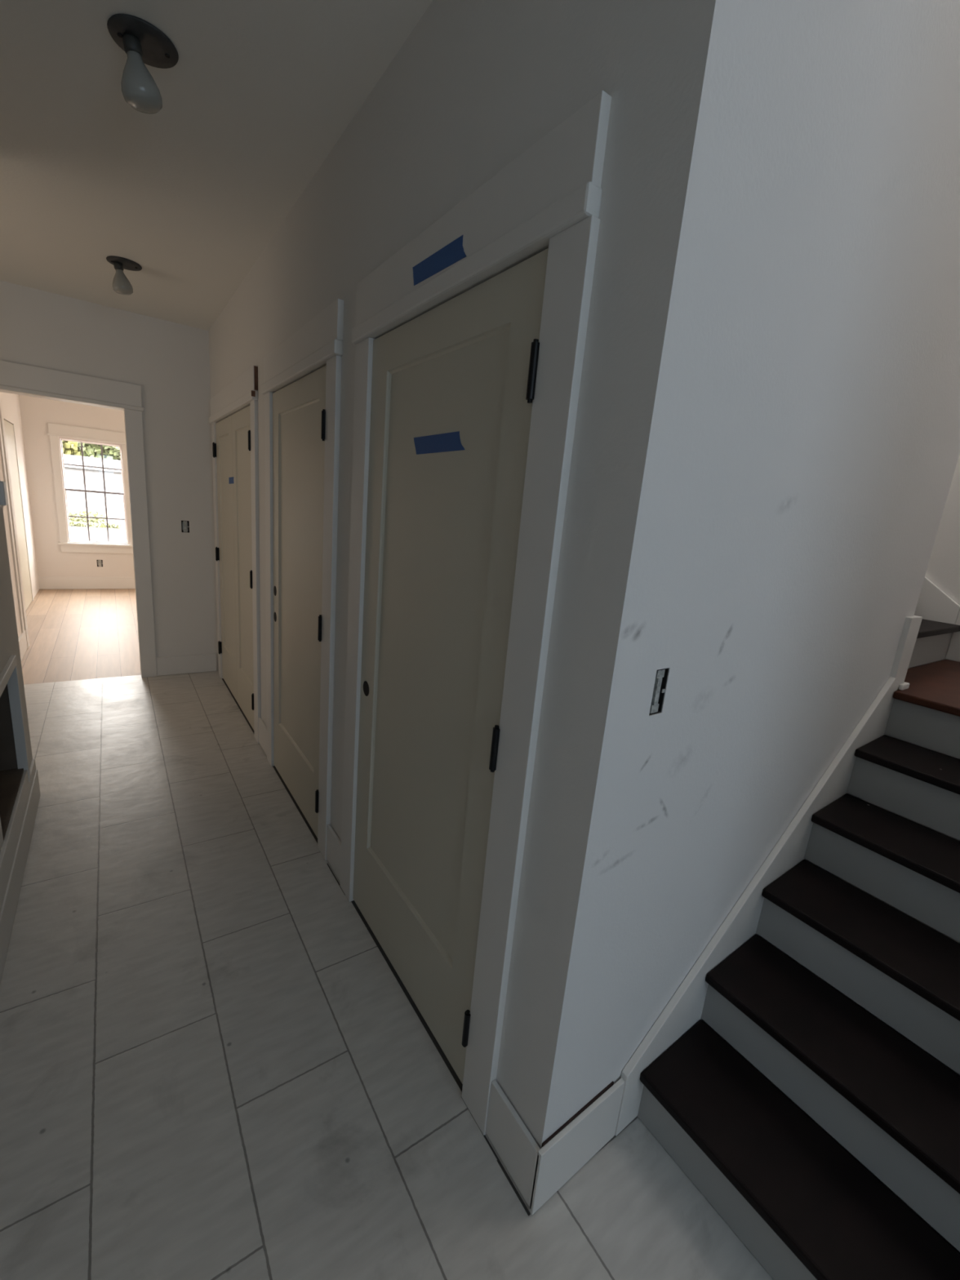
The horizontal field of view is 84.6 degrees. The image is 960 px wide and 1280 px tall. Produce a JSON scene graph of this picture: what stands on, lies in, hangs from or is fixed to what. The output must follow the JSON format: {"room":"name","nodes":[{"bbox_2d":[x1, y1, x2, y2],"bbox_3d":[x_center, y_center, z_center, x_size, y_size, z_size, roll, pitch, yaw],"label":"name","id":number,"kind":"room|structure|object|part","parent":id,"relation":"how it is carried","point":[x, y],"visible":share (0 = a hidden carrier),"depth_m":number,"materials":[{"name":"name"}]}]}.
{"room":"house hallway","nodes":[
{"label":"house hallway","id":0,"kind":"room"},
{"bbox_2d":[0,450,21,638],"bbox_3d":[-4.114,-1.075,3.849,0.900,2.770,1.130,-4,16,-34],"label":"wall","id":1,"kind":"structure","parent":0,"point":[5,508],"depth_m":4.42,"materials":[{"name":"white paint"}]},
{"bbox_2d":[0,400,29,648],"bbox_3d":[-4.024,-0.939,4.546,0.019,2.100,0.230,-4,16,-34],"label":"trim","id":2,"kind":"structure","parent":1,"relation":"attached to","point":[3,448],"depth_m":4.52,"materials":[{"name":"white paint"}]},
{"bbox_2d":[17,630,27,660],"bbox_3d":[-3.856,0.100,4.408,0.015,0.171,1.125,-4,16,-34],"label":"baseboard","id":3,"kind":"structure","parent":1,"relation":"attached to","point":[22,639],"depth_m":4.57,"materials":[{"name":"white paint"}]},
{"bbox_2d":[0,507,32,852],"bbox_3d":[-0.421,0.210,-0.153,0.130,2.770,6.130,-4,16,-34],"label":"wall","id":4,"kind":"structure","parent":0,"point":[9,641],"depth_m":2.27,"materials":[{"name":"white paint"}]},
{"bbox_2d":[0,479,8,508],"bbox_3d":[-2.040,-0.626,2.253,0.022,0.122,0.090,-4,16,-34],"label":"wall box","id":5,"kind":"object","parent":4,"relation":"attached to","point":[3,494],"visible":1,"depth_m":2.23,"materials":[{"name":"white plastic"}]},
{"bbox_2d":[0,654,31,896],"bbox_3d":[-1.947,0.471,1.849,0.446,0.595,0.890,-4,16,-34],"label":"trim","id":6,"kind":"structure","parent":4,"relation":"attached to","point":[14,757],"depth_m":2.25,"materials":[{"name":"white paint"}]},
{"bbox_2d":[0,759,40,983],"bbox_3d":[-0.491,1.391,0.205,0.016,0.197,6.010,-4,16,-34],"label":"baseboard","id":7,"kind":"structure","parent":4,"relation":"attached to","point":[9,897],"depth_m":1.98,"materials":[{"name":"white paint"}]},
{"bbox_2d":[0,391,39,598],"bbox_3d":[-5.146,-1.609,5.701,0.120,2.770,3.220,-4,16,-34],"label":"wall","id":8,"kind":"structure","parent":0,"point":[11,402],"depth_m":6.66,"materials":[{"name":"white paint"}]},
{"bbox_2d":[4,419,32,610],"bbox_3d":[-5.280,-1.391,6.000,0.037,2.065,0.890,-4,16,-34],"label":"door","id":9,"kind":"structure","parent":8,"relation":"in","point":[9,430],"depth_m":6.07,"materials":[{"name":"beige paint"}]},
{"bbox_2d":[12,423,33,600],"bbox_3d":[-5.257,-1.392,6.004,0.021,2.090,1.080,-4,16,-34],"label":"trim","id":10,"kind":"structure","parent":8,"relation":"attached to","point":[12,424],"depth_m":6.37,"materials":[{"name":"white paint"}]},
{"bbox_2d":[18,395,134,589],"bbox_3d":[-4.718,-2.115,7.984,4.700,2.770,0.160,-4,16,-34],"label":"wall","id":11,"kind":"structure","parent":0,"point":[36,413],"depth_m":7.17,"materials":[{"name":"white paint"}]},
{"bbox_2d":[38,576,135,589],"bbox_3d":[-4.514,-0.906,8.382,3.862,0.171,0.015,-4,16,-34],"label":"baseboard","id":12,"kind":"structure","parent":11,"relation":"attached to","point":[45,583],"depth_m":7.58,"materials":[{"name":"white paint"}]},
{"bbox_2d":[47,422,133,553],"bbox_3d":[-5.400,-2.072,7.398,0.930,1.690,0.065,-4,16,-34],"label":"trim","id":13,"kind":"structure","parent":11,"relation":"attached to","point":[55,430],"depth_m":7.29,"materials":[{"name":"white paint"}]},
{"bbox_3d":[-5.728,-2.037,7.180,0.089,1.405,0.019,-4,16,-34],"label":"casing","id":14,"kind":"part","parent":13,"relation":"part of","materials":[{"name":"white paint"}]},
{"bbox_3d":[-5.463,-1.365,7.566,0.930,0.030,0.065,-4,16,-34],"label":"window sill","id":15,"kind":"part","parent":13,"relation":"part of","materials":[{"name":"white paint"}]},
{"bbox_3d":[-5.077,-2.085,7.626,0.089,1.405,0.019,-4,16,-34],"label":"casing","id":16,"kind":"part","parent":13,"relation":"part of","materials":[{"name":"white paint"}]},
{"bbox_2d":[58,436,128,544],"bbox_3d":[-5.450,-2.079,7.470,0.710,1.400,0.150,-4,16,-34],"label":"window","id":17,"kind":"structure","parent":11,"relation":"in","point":[89,541],"depth_m":7.45,"materials":[{"name":"white plastic"}]},
{"bbox_3d":[-5.442,-2.428,7.421,0.674,0.659,0.030,-4,16,-34],"label":"sash","id":18,"kind":"part","parent":17,"relation":"part of","materials":[{"name":"white plastic"}]},
{"bbox_3d":[-5.461,-2.104,7.484,0.674,0.028,0.064,-4,16,-34],"label":"meeting rail","id":19,"kind":"part","parent":17,"relation":"part of","materials":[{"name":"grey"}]},
{"bbox_3d":[-5.484,-1.761,7.555,0.674,0.703,0.030,-4,16,-34],"label":"sash","id":20,"kind":"part","parent":17,"relation":"part of","materials":[{"name":"clear glass"}]},
{"bbox_2d":[97,560,102,566],"bbox_3d":[-5.517,-1.117,7.652,0.067,0.099,0.051,-4,16,-34],"label":"electrical box","id":21,"kind":"object","parent":11,"relation":"attached to","point":[100,562],"visible":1,"depth_m":7.64,"materials":[{"name":"black"}]},
{"bbox_2d":[0,280,218,671],"bbox_3d":[-3.183,-0.968,3.751,2.311,2.770,0.120,-4,16,-34],"label":"wall","id":22,"kind":"structure","parent":0,"point":[169,361],"depth_m":4.04,"materials":[{"name":"white paint"}]},
{"bbox_2d":[0,360,156,677],"bbox_3d":[-3.034,-0.770,3.909,1.009,2.240,0.169,-4,16,-34],"label":"trim","id":23,"kind":"structure","parent":22,"relation":"attached to","point":[15,378],"depth_m":3.90,"materials":[{"name":"white paint"}]},
{"bbox_3d":[-2.647,-0.695,4.125,0.108,2.062,0.019,-4,16,-34],"label":"casing","id":24,"kind":"part","parent":23,"relation":"part of","materials":[{"name":"white paint"}]},
{"bbox_2d":[181,520,189,532],"bbox_3d":[-2.395,-0.922,4.280,0.055,0.093,0.051,-4,16,-34],"label":"electrical box","id":25,"kind":"object","parent":22,"relation":"attached to","point":[184,524],"visible":0.94,"depth_m":4.27,"materials":[{"name":"black"}]},
{"bbox_2d":[155,653,216,675],"bbox_3d":[-2.501,0.208,4.504,0.450,0.158,0.015,-4,16,-34],"label":"baseboard","id":26,"kind":"structure","parent":22,"relation":"attached to","point":[178,664],"depth_m":4.49,"materials":[{"name":"white paint"}]},
{"bbox_2d":[0,0,432,330],"bbox_3d":[-0.996,-2.022,2.785,5.150,0.100,12.700,-4,16,-34],"label":"ceiling","id":27,"kind":"structure","parent":0,"point":[257,95],"depth_m":1.82,"materials":[{"name":"white paint"}]},
{"bbox_2d":[106,255,142,294],"bbox_3d":[-1.980,-2.015,2.943,0.166,0.158,0.166,-4,16,-34],"label":"ceiling lamp","id":28,"kind":"object","parent":27,"relation":"attached to","point":[121,284],"visible":1,"depth_m":2.91,"materials":[{"name":"black"}]},
{"bbox_2d":[113,261,124,270],"bbox_3d":[-1.998,-2.065,2.915,0.044,0.036,0.044,-13,21,-32],"label":"socket","id":29,"kind":"object","parent":28,"relation":"attached to","point":[118,265],"depth_m":2.90,"materials":[{"name":"grey"}]},
{"bbox_3d":[-1.996,-1.994,2.937,0.098,0.116,0.098,-13,21,-32],"label":"bulb","id":30,"kind":"part","parent":28,"relation":"part of","materials":[{"name":"grey glass"}]},
{"bbox_3d":[-1.973,-2.087,2.926,0.166,0.010,0.166,-4,16,-34],"label":"plate","id":31,"kind":"part","parent":28,"relation":"part of","materials":[{"name":"black metal"}]},
{"bbox_2d":[106,13,178,114],"bbox_3d":[-0.930,-1.569,1.467,0.166,0.158,0.166,-4,16,-34],"label":"ceiling lamp","id":32,"kind":"object","parent":27,"relation":"attached to","point":[143,42],"visible":1,"depth_m":1.44,"materials":[{"name":"black"}]},
{"bbox_2d":[122,32,142,57],"bbox_3d":[-0.948,-1.619,1.439,0.044,0.036,0.044,-15,22,-31],"label":"socket","id":33,"kind":"object","parent":32,"relation":"attached to","point":[132,42],"depth_m":1.43,"materials":[{"name":"grey"}]},
{"bbox_3d":[-0.945,-1.549,1.463,0.098,0.116,0.098,-15,22,-31],"label":"bulb","id":34,"kind":"part","parent":32,"relation":"part of","materials":[{"name":"grey glass"}]},
{"bbox_3d":[-0.924,-1.641,1.450,0.166,0.010,0.166,-4,16,-34],"label":"plate","id":35,"kind":"part","parent":32,"relation":"part of","materials":[{"name":"black metal"}]},
{"bbox_2d":[0,588,959,1279],"bbox_3d":[-1.241,0.710,3.437,5.150,0.100,12.700,-4,16,-34],"label":"floor","id":36,"kind":"structure","parent":0,"point":[212,1067],"depth_m":1.46,"materials":[{"name":"tile"}]},
{"bbox_2d":[614,676,959,1279],"bbox_3d":[1.266,0.843,1.217,1.384,1.099,1.196,-4,16,-34],"label":"staircase","id":37,"kind":"structure","parent":36,"relation":"on","point":[804,1207],"depth_m":1.35,"materials":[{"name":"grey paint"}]},
{"bbox_2d":[888,610,959,716],"bbox_3d":[2.214,0.156,1.775,1.060,0.298,1.345,-4,16,-34],"label":"stair landing","id":38,"kind":"structure","parent":37,"relation":"attached to","point":[935,686],"depth_m":1.93,"materials":[{"name":"red wood"}]},
{"bbox_3d":[1.559,0.169,1.947,0.064,0.022,0.026,-4,16,-34],"label":"shoe molding","id":39,"kind":"part","parent":38,"relation":"part of","materials":[{"name":"white paint"}]},
{"bbox_2d":[208,0,766,1148],"bbox_3d":[-0.933,-0.508,2.668,0.115,2.770,4.342,-4,16,-34],"label":"wall","id":40,"kind":"structure","parent":0,"point":[474,85],"depth_m":1.00,"materials":[{"name":"white paint"}]},
{"bbox_2d":[212,405,253,729],"bbox_3d":[-1.731,-0.511,3.728,0.060,2.023,1.292,-4,16,-34],"label":"door","id":41,"kind":"structure","parent":40,"relation":"in","point":[232,448],"depth_m":3.68,"materials":[{"name":"beige paint"}]},
{"bbox_2d":[228,476,233,484],"bbox_3d":[-1.712,-1.099,3.630,0.001,0.047,0.180,-4,16,-34],"label":"tape","id":42,"kind":"object","parent":41,"relation":"attached to","point":[230,479],"visible":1,"depth_m":3.63,"materials":[{"name":"blue"}]},
{"bbox_2d":[208,364,261,743],"bbox_3d":[-1.693,-0.596,3.737,0.150,2.215,1.524,-4,16,-34],"label":"trim","id":43,"kind":"structure","parent":40,"relation":"attached to","point":[242,393],"depth_m":3.22,"materials":[{"name":"white paint"}]},
{"bbox_3d":[-2.128,-0.674,4.276,0.021,2.042,0.108,-4,16,-34],"label":"casing","id":44,"kind":"part","parent":43,"relation":"part of","materials":[{"name":"white paint"}]},
{"bbox_3d":[-1.348,-0.342,3.175,0.021,2.042,0.108,-4,16,-34],"label":"casing","id":45,"kind":"part","parent":43,"relation":"part of","materials":[{"name":"white paint"}]},
{"bbox_2d":[258,717,266,755],"bbox_3d":[-1.333,0.597,3.252,0.012,0.167,0.232,-4,16,-34],"label":"baseboard","id":46,"kind":"structure","parent":40,"relation":"attached to","point":[262,727],"depth_m":3.25,"materials":[{"name":"white paint"}]},
{"bbox_2d":[272,364,326,837],"bbox_3d":[-0.878,-0.147,2.523,0.060,2.023,0.860,-4,16,-34],"label":"door","id":47,"kind":"structure","parent":40,"relation":"in","point":[299,407],"depth_m":2.49,"materials":[{"name":"beige paint"}]},
{"bbox_2d":[261,298,343,860],"bbox_3d":[-0.836,-0.231,2.528,0.147,2.215,1.097,-4,16,-34],"label":"trim","id":48,"kind":"structure","parent":40,"relation":"attached to","point":[318,344],"depth_m":2.15,"materials":[{"name":"white paint"}]},
{"bbox_3d":[-1.156,-0.259,2.904,0.021,2.040,0.108,-4,16,-34],"label":"casing","id":49,"kind":"part","parent":48,"relation":"part of","materials":[{"name":"white paint"}]},
{"bbox_3d":[-0.616,-0.029,2.140,0.021,2.040,0.108,-4,16,-34],"label":"casing","id":50,"kind":"part","parent":48,"relation":"part of","materials":[{"name":"white paint"}]},
{"bbox_2d":[326,824,341,880],"bbox_3d":[-0.616,0.903,2.238,0.012,0.167,0.182,-4,16,-34],"label":"baseboard","id":51,"kind":"structure","parent":40,"relation":"attached to","point":[333,842],"depth_m":2.23,"materials":[{"name":"white paint"}]},
{"bbox_2d":[222,678,530,1216],"bbox_3d":[-1.024,0.819,2.845,0.046,0.001,4.114,-4,16,-34],"label":"trim","id":52,"kind":"structure","parent":40,"relation":"attached to","point":[442,1055],"depth_m":1.73,"materials":[{"name":"grey wood"}]},
{"bbox_2d":[412,235,466,285],"bbox_3d":[-0.103,-0.912,1.274,0.001,0.054,0.267,-4,16,-34],"label":"tape","id":53,"kind":"object","parent":40,"relation":"attached to","point":[453,252],"visible":1,"depth_m":1.26,"materials":[{"name":"blue"}]},
{"bbox_2d":[352,248,548,1084],"bbox_3d":[-0.180,0.150,1.537,0.060,2.023,0.841,-4,16,-34],"label":"door","id":54,"kind":"structure","parent":40,"relation":"in","point":[442,539],"depth_m":1.44,"materials":[{"name":"beige paint"}]},
{"bbox_2d":[413,431,464,454],"bbox_3d":[-0.111,-0.512,1.374,0.001,0.046,0.273,-4,16,-34],"label":"tape","id":55,"kind":"object","parent":54,"relation":"attached to","point":[448,442],"visible":1,"depth_m":1.37,"materials":[{"name":"blue"}]},
{"bbox_2d":[339,90,611,1135],"bbox_3d":[-0.142,0.065,1.547,0.147,2.215,1.061,-4,16,-34],"label":"trim","id":56,"kind":"structure","parent":40,"relation":"attached to","point":[549,196],"depth_m":1.11,"materials":[{"name":"white paint"}]},
{"bbox_3d":[-0.453,0.041,1.910,0.021,2.040,0.108,-4,16,-34],"label":"casing","id":57,"kind":"part","parent":56,"relation":"part of","materials":[{"name":"white paint"}]},
{"bbox_3d":[0.077,0.267,1.162,0.021,2.040,0.108,-4,16,-34],"label":"casing","id":58,"kind":"part","parent":56,"relation":"part of","materials":[{"name":"white paint"}]},
{"bbox_2d":[485,1079,540,1208],"bbox_3d":[0.077,1.198,1.259,0.012,0.167,0.184,-4,16,-34],"label":"baseboard","id":59,"kind":"structure","parent":40,"relation":"attached to","point":[515,1145],"depth_m":1.25,"materials":[{"name":"white paint"}]},
{"bbox_2d":[577,0,959,1111],"bbox_3d":[1.026,-1.262,1.199,1.549,5.250,0.109,-5,17,-36],"label":"wall","id":60,"kind":"structure","parent":0,"point":[824,450],"depth_m":1.16,"materials":[{"name":"paint"}]},
{"bbox_2d":[528,1077,625,1214],"bbox_3d":[0.238,1.208,1.271,0.290,0.186,0.017,-5,17,-36],"label":"baseboard","id":61,"kind":"structure","parent":60,"relation":"attached to","point":[566,1151],"depth_m":1.25,"materials":[{"name":"white paint"}]},
{"bbox_2d":[648,667,669,715],"bbox_3d":[0.335,0.095,1.049,0.041,0.093,0.052,-4,16,-34],"label":"electrical box","id":62,"kind":"object","parent":60,"relation":"attached to","point":[659,691],"visible":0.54,"depth_m":1.03,"materials":[{"name":"black plastic"}]},
{"bbox_2d":[862,453,959,840],"bbox_3d":[2.382,-1.424,2.392,0.105,5.250,8.000,-4,16,-34],"label":"wall","id":63,"kind":"structure","parent":0,"point":[943,570],"depth_m":2.56,"materials":[{"name":"white paint"}]},
{"bbox_2d":[907,576,959,668],"bbox_3d":[1.541,-0.688,2.759,0.954,1.305,1.541,-4,16,-34],"label":"staircase","id":64,"kind":"structure","parent":63,"relation":"attached to","point":[939,612],"depth_m":2.54,"materials":[{"name":"grey paint"}]},
{"label":"outside","id":65,"kind":"structure","parent":0,"visible":0},
{"bbox_2d":[67,505,125,542],"bbox_3d":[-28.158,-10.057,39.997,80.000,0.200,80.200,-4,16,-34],"label":"ground","id":66,"kind":"structure","parent":65,"point":[77,533],"depth_m":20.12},
{"bbox_2d":[62,440,79,456],"bbox_3d":[-36.393,-15.799,45.043,3.680,7.164,3.893,-4,16,-34],"label":"tree","id":67,"kind":"object","parent":66,"relation":"on","point":[69,447],"visible":0.12,"depth_m":45.02,"materials":[{"name":"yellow plant"}]},
{"bbox_2d":[77,442,89,457],"bbox_3d":[-37.677,-17.261,50.214,4.096,7.386,4.016,-4,16,-34],"label":"tree","id":68,"kind":"object","parent":66,"relation":"on","point":[78,443],"visible":0.06,"depth_m":48.83,"materials":[{"name":"green plant"}]},
{"bbox_2d":[68,510,106,523],"bbox_3d":[-16.529,-5.150,22.184,1.387,0.615,1.397,-4,16,-34],"label":"bush","id":69,"kind":"object","parent":66,"relation":"on","point":[81,513],"visible":0.8,"depth_m":21.91,"materials":[{"name":"green plant"}]},
{"bbox_2d":[62,453,124,509],"bbox_3d":[-28.880,-11.775,39.094,23.000,3.420,9.000,-4,16,-34],"label":"house","id":70,"kind":"structure","parent":66,"relation":"on","point":[73,474],"depth_m":36.32,"materials":[{"name":"grey"}]},
{"bbox_2d":[69,520,121,528],"bbox_3d":[-15.430,-4.614,21.126,1.766,0.211,0.469,-4,16,-34],"label":"hedge","id":71,"kind":"object","parent":66,"relation":"on","point":[91,524],"visible":0.94,"depth_m":21.02,"materials":[{"name":"green plant"}]},
{"bbox_2d":[82,442,120,460],"bbox_3d":[-33.240,-16.026,47.197,4.140,7.157,3.930,-4,16,-34],"label":"tree","id":72,"kind":"object","parent":66,"relation":"on","point":[109,452],"visible":0.27,"depth_m":46.10,"materials":[{"name":"green plant"}]}
]}

